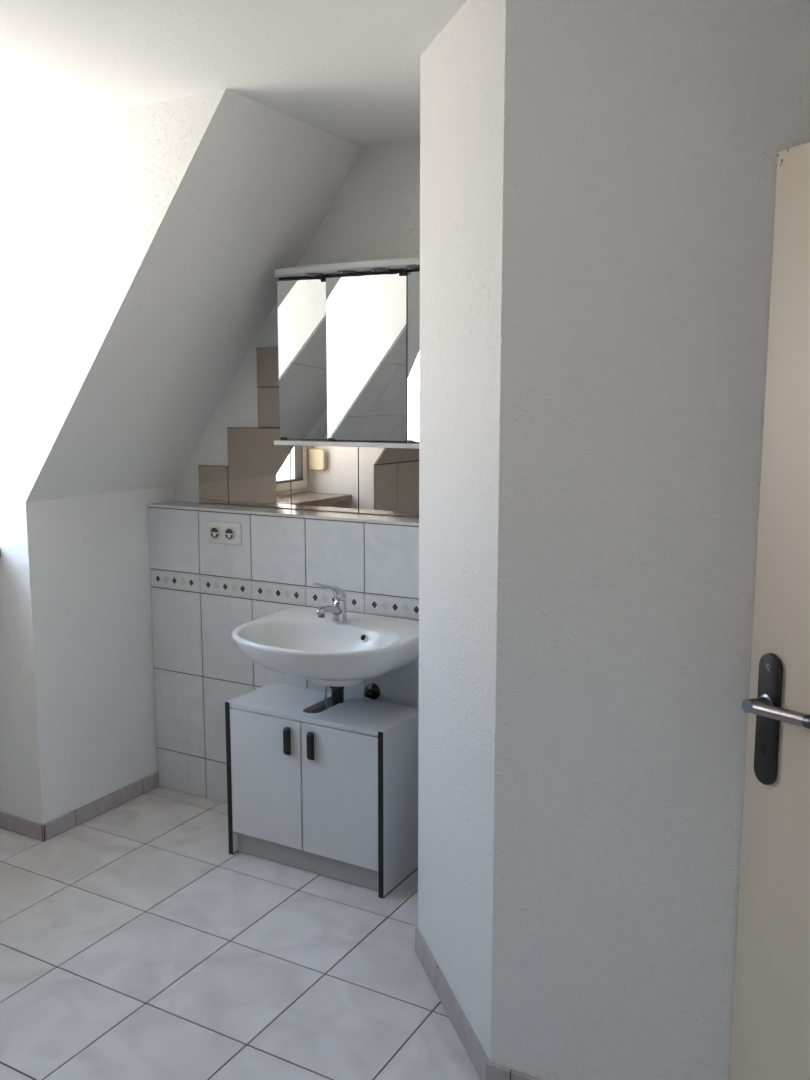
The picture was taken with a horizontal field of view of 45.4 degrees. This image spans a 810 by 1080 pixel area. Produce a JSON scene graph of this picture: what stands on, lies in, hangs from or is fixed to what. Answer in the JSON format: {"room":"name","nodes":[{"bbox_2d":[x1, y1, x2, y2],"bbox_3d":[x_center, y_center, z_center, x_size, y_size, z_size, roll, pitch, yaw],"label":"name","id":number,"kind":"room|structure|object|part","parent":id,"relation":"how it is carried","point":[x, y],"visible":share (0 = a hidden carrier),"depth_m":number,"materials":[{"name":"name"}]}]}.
{"room":"bathroom","nodes":[
{"label":"bathroom","id":0,"kind":"room"},
{"bbox_2d":[0,89,362,823],"bbox_3d":[-0.946,-0.212,3.595,1.532,2.550,0.880,5,9,29],"label":"wall","id":1,"kind":"structure","parent":0,"point":[142,247],"depth_m":3.27,"materials":[{"name":"white paint"}]},
{"bbox_2d":[0,811,45,841],"bbox_3d":[-1.472,1.030,3.556,0.429,0.060,0.009,5,9,29],"label":"baseboard","id":2,"kind":"structure","parent":1,"relation":"attached to","point":[29,828],"depth_m":3.50,"materials":[{"name":"tile"}]},
{"bbox_2d":[41,772,158,841],"bbox_3d":[-1.148,1.010,3.699,0.009,0.060,0.579,5,9,29],"label":"baseboard","id":3,"kind":"structure","parent":1,"relation":"attached to","point":[61,824],"depth_m":3.67,"materials":[{"name":"tile"}]},
{"bbox_2d":[0,0,466,146],"bbox_3d":[-0.368,-1.058,0.927,5.020,0.120,4.700,5,9,29],"label":"ceiling","id":4,"kind":"structure","parent":0,"point":[349,70],"depth_m":2.43,"materials":[{"name":"white paint"}]},
{"bbox_2d":[0,786,479,1079],"bbox_3d":[-0.453,1.421,1.250,5.657,0.060,5.425,5,9,29],"label":"floor","id":5,"kind":"structure","parent":0,"point":[134,945],"depth_m":2.72,"materials":[{"name":"tile"}]},
{"bbox_2d":[225,682,418,898],"bbox_3d":[-0.278,0.826,3.280,0.624,0.546,0.288,5,9,29],"label":"vanity cabinet","id":6,"kind":"object","parent":5,"relation":"on","point":[332,792],"visible":0.95,"depth_m":3.16,"materials":[{"name":"white laminate"}]},
{"bbox_3d":[-0.537,0.801,3.437,0.016,0.541,0.267,5,9,29],"label":"panel","id":7,"kind":"part","parent":6,"relation":"part of","materials":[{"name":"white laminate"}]},
{"bbox_3d":[-0.464,0.798,3.248,0.291,0.438,0.016,5,9,29],"label":"cabinet door","id":8,"kind":"part","parent":6,"relation":"part of","materials":[{"name":"white laminate"}]},
{"bbox_3d":[-0.385,0.658,3.162,0.019,0.094,0.020,5,9,29],"label":"handle","id":9,"kind":"part","parent":6,"relation":"part of","materials":[{"name":"black plastic"}]},
{"bbox_3d":[-0.304,0.664,3.117,0.019,0.094,0.020,5,9,29],"label":"handle","id":10,"kind":"part","parent":6,"relation":"part of","materials":[{"name":"black plastic"}]},
{"bbox_3d":[-0.206,0.819,3.104,0.290,0.438,0.016,5,9,29],"label":"cabinet door","id":11,"kind":"part","parent":6,"relation":"part of","materials":[{"name":"white laminate"}]},
{"bbox_3d":[-0.009,0.844,3.142,0.016,0.541,0.267,5,9,29],"label":"panel","id":12,"kind":"part","parent":6,"relation":"part of","materials":[{"name":"white laminate"}]},
{"bbox_2d":[147,501,418,803],"bbox_3d":[-0.321,0.476,3.568,1.503,1.157,0.148,5,9,29],"label":"tiled wall","id":13,"kind":"structure","parent":0,"point":[202,590],"depth_m":3.64,"materials":[{"name":"grey tile"}]},
{"bbox_2d":[198,465,228,504],"bbox_3d":[-0.747,-0.217,3.792,0.148,0.148,0.013,5,9,29],"label":"tile","id":14,"kind":"structure","parent":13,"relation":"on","point":[213,480],"depth_m":3.79,"materials":[{"name":"beige tile"}]},
{"bbox_2d":[207,521,241,544],"bbox_3d":[-0.675,-0.026,3.609,0.160,0.082,0.014,5,9,29],"label":"double socket","id":15,"kind":"object","parent":13,"relation":"attached to","point":[218,532],"visible":1,"depth_m":3.60,"materials":[{"name":"white plastic"}]},
{"bbox_2d":[232,607,418,686],"bbox_3d":[-0.261,0.374,3.139,0.604,0.184,0.505,5,9,29],"label":"washbasin","id":16,"kind":"object","parent":13,"relation":"attached to","point":[294,641],"visible":0.97,"depth_m":3.13,"materials":[{"name":"white ceramic"}]},
{"bbox_2d":[313,583,346,621],"bbox_3d":[-0.249,0.202,3.188,0.052,0.149,0.173,5,9,29],"label":"faucet","id":17,"kind":"object","parent":16,"relation":"on","point":[338,609],"visible":1,"depth_m":3.21,"materials":[{"name":"silver metal"}]},
{"bbox_3d":[-0.251,0.236,3.189,0.038,0.050,0.130,5,9,29],"label":"spout","id":18,"kind":"part","parent":17,"relation":"part of","materials":[{"name":"silver metal"}]},
{"bbox_3d":[-0.249,0.169,3.182,0.045,0.083,0.171,5,9,29],"label":"lever","id":19,"kind":"part","parent":17,"relation":"part of","materials":[{"name":"silver metal"}]},
{"bbox_2d":[324,686,344,709],"bbox_3d":[-0.220,0.550,3.284,0.080,0.220,0.266,2,8,12],"label":"siphon","id":20,"kind":"object","parent":16,"relation":"attached to","point":[337,693],"visible":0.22,"depth_m":3.27,"materials":[{"name":"grey plastic"}]},
{"bbox_3d":[-0.261,0.512,3.212,0.008,0.118,0.052,-2,8,-13],"label":"pull rod","id":21,"kind":"part","parent":20,"relation":"part of","materials":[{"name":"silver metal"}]},
{"bbox_2d":[364,683,379,699],"bbox_3d":[-0.121,0.529,3.357,0.058,0.058,0.038,5,9,29],"label":"angle valve","id":22,"kind":"object","parent":13,"relation":"attached to","point":[372,691],"visible":1,"depth_m":3.36,"materials":[{"name":"black metal"}]},
{"bbox_3d":[-0.126,0.530,3.349,0.030,0.028,0.018,5,9,29],"label":"valve knob","id":23,"kind":"part","parent":22,"relation":"part of","materials":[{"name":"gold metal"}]},
{"bbox_2d":[173,139,419,515],"bbox_3d":[-0.157,-0.172,3.565,1.700,2.480,0.165,5,9,29],"label":"wall","id":24,"kind":"structure","parent":0,"point":[374,214],"depth_m":3.35,"materials":[{"name":"white paint"}]},
{"bbox_2d":[227,427,291,508],"bbox_3d":[-0.551,-0.276,3.672,0.297,0.298,0.013,5,9,29],"label":"tile","id":25,"kind":"structure","parent":24,"relation":"attached to","point":[259,470],"depth_m":3.67,"materials":[{"name":"beige tile"}]},
{"bbox_2d":[256,347,278,386],"bbox_3d":[-0.486,-0.639,3.583,0.148,0.143,0.013,5,9,29],"label":"tile","id":26,"kind":"structure","parent":24,"relation":"attached to","point":[267,358],"depth_m":3.59,"materials":[{"name":"beige tile"}]},
{"bbox_2d":[257,387,279,427],"bbox_3d":[-0.486,-0.493,3.604,0.148,0.148,0.013,5,9,29],"label":"tile","id":27,"kind":"structure","parent":24,"relation":"attached to","point":[267,397],"depth_m":3.61,"materials":[{"name":"beige tile"}]},
{"bbox_2d":[291,439,358,512],"bbox_3d":[-0.292,-0.255,3.526,0.295,0.298,0.013,5,9,29],"label":"tile","id":28,"kind":"structure","parent":24,"relation":"attached to","point":[323,478],"depth_m":3.52,"materials":[{"name":"mirror"}]},
{"bbox_2d":[274,257,419,448],"bbox_3d":[-0.113,-0.615,3.255,0.731,0.598,0.217,5,9,29],"label":"upper cabinet","id":29,"kind":"object","parent":24,"relation":"attached to","point":[349,332],"visible":0.8,"depth_m":3.24,"materials":[{"name":"white mirror"}]},
{"bbox_3d":[-0.350,-0.620,3.346,0.190,0.542,0.005,3,9,17],"label":"mirror door","id":30,"kind":"part","parent":29,"relation":"part of","materials":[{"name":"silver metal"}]},
{"bbox_2d":[305,273,322,276],"bbox_3d":[-0.304,-0.889,3.250,0.060,0.008,0.060,5,9,29],"label":"spotlight","id":31,"kind":"object","parent":29,"relation":"attached to","point":[306,274],"depth_m":3.24,"materials":[{"name":"grey metal"}]},
{"bbox_2d":[274,439,418,448],"bbox_3d":[-0.110,-0.327,3.301,0.707,0.015,0.176,5,9,29],"label":"shelf","id":32,"kind":"object","parent":29,"relation":"attached to","point":[374,443],"depth_m":3.26,"materials":[{"name":"white plastic"}]},
{"bbox_2d":[338,270,355,274],"bbox_3d":[-0.191,-0.880,3.187,0.060,0.008,0.060,5,9,29],"label":"spotlight","id":33,"kind":"object","parent":29,"relation":"attached to","point":[340,272],"depth_m":3.17,"materials":[{"name":"grey metal"}]},
{"bbox_3d":[-0.112,-0.884,3.217,0.699,0.009,0.085,5,9,29],"label":"shadow rail","id":34,"kind":"part","parent":29,"relation":"part of","materials":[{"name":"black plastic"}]},
{"bbox_3d":[-0.130,-0.603,3.226,0.304,0.542,0.005,4,9,26],"label":"mirror door","id":35,"kind":"part","parent":29,"relation":"part of","materials":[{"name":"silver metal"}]},
{"bbox_2d":[372,268,389,271],"bbox_3d":[-0.078,-0.871,3.123,0.060,0.008,0.060,5,9,29],"label":"spotlight","id":36,"kind":"object","parent":29,"relation":"attached to","point":[373,269],"depth_m":3.11,"materials":[{"name":"grey metal"}]},
{"bbox_2d":[407,264,419,268],"bbox_3d":[0.035,-0.862,3.060,0.060,0.008,0.060,5,9,29],"label":"spotlight","id":37,"kind":"object","parent":29,"relation":"on","point":[409,266],"depth_m":3.04,"materials":[{"name":"grey"}]},
{"bbox_3d":[0.078,-0.584,3.094,0.185,0.542,0.005,7,11,42],"label":"mirror door","id":38,"kind":"part","parent":29,"relation":"part of","materials":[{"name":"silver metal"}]},
{"bbox_2d":[359,440,418,516],"bbox_3d":[-0.033,-0.234,3.382,0.295,0.298,0.013,5,9,29],"label":"tile","id":39,"kind":"structure","parent":24,"relation":"attached to","point":[388,477],"depth_m":3.39,"materials":[{"name":"mirror"}]},
{"bbox_2d":[418,0,809,1079],"bbox_3d":[0.859,0.014,2.377,1.647,2.450,1.256,5,9,29],"label":"wall partition","id":40,"kind":"structure","parent":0,"point":[598,178],"depth_m":1.92,"materials":[{"name":"white paint"}]},
{"bbox_2d":[415,928,489,1079],"bbox_3d":[0.111,1.179,2.479,0.009,0.074,0.587,-2,8,-15],"label":"baseboard","id":41,"kind":"structure","parent":40,"relation":"attached to","point":[466,1034],"depth_m":2.43,"materials":[{"name":"tile"}]},
{"bbox_2d":[486,1061,538,1079],"bbox_3d":[0.715,1.261,1.903,1.220,0.074,0.009,5,9,29],"label":"baseboard","id":42,"kind":"structure","parent":40,"relation":"attached to","point":[494,1071],"depth_m":2.17,"materials":[{"name":"tile"}]},
{"bbox_2d":[729,142,809,1079],"bbox_3d":[0.792,0.365,1.409,0.097,1.972,0.860,-3,9,-22],"label":"door","id":43,"kind":"structure","parent":40,"relation":"in","point":[770,1036],"depth_m":1.72,"materials":[{"name":"beige paint"}]},
{"bbox_3d":[0.657,0.325,1.755,0.009,0.245,0.052,-3,9,-22],"label":"handle plate","id":44,"kind":"part","parent":43,"relation":"part of","materials":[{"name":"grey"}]},
{"bbox_3d":[0.648,0.301,1.675,0.023,0.034,0.120,-4,9,-25],"label":"lever","id":45,"kind":"part","parent":43,"relation":"part of","materials":[{"name":"grey metal"}]}
]}

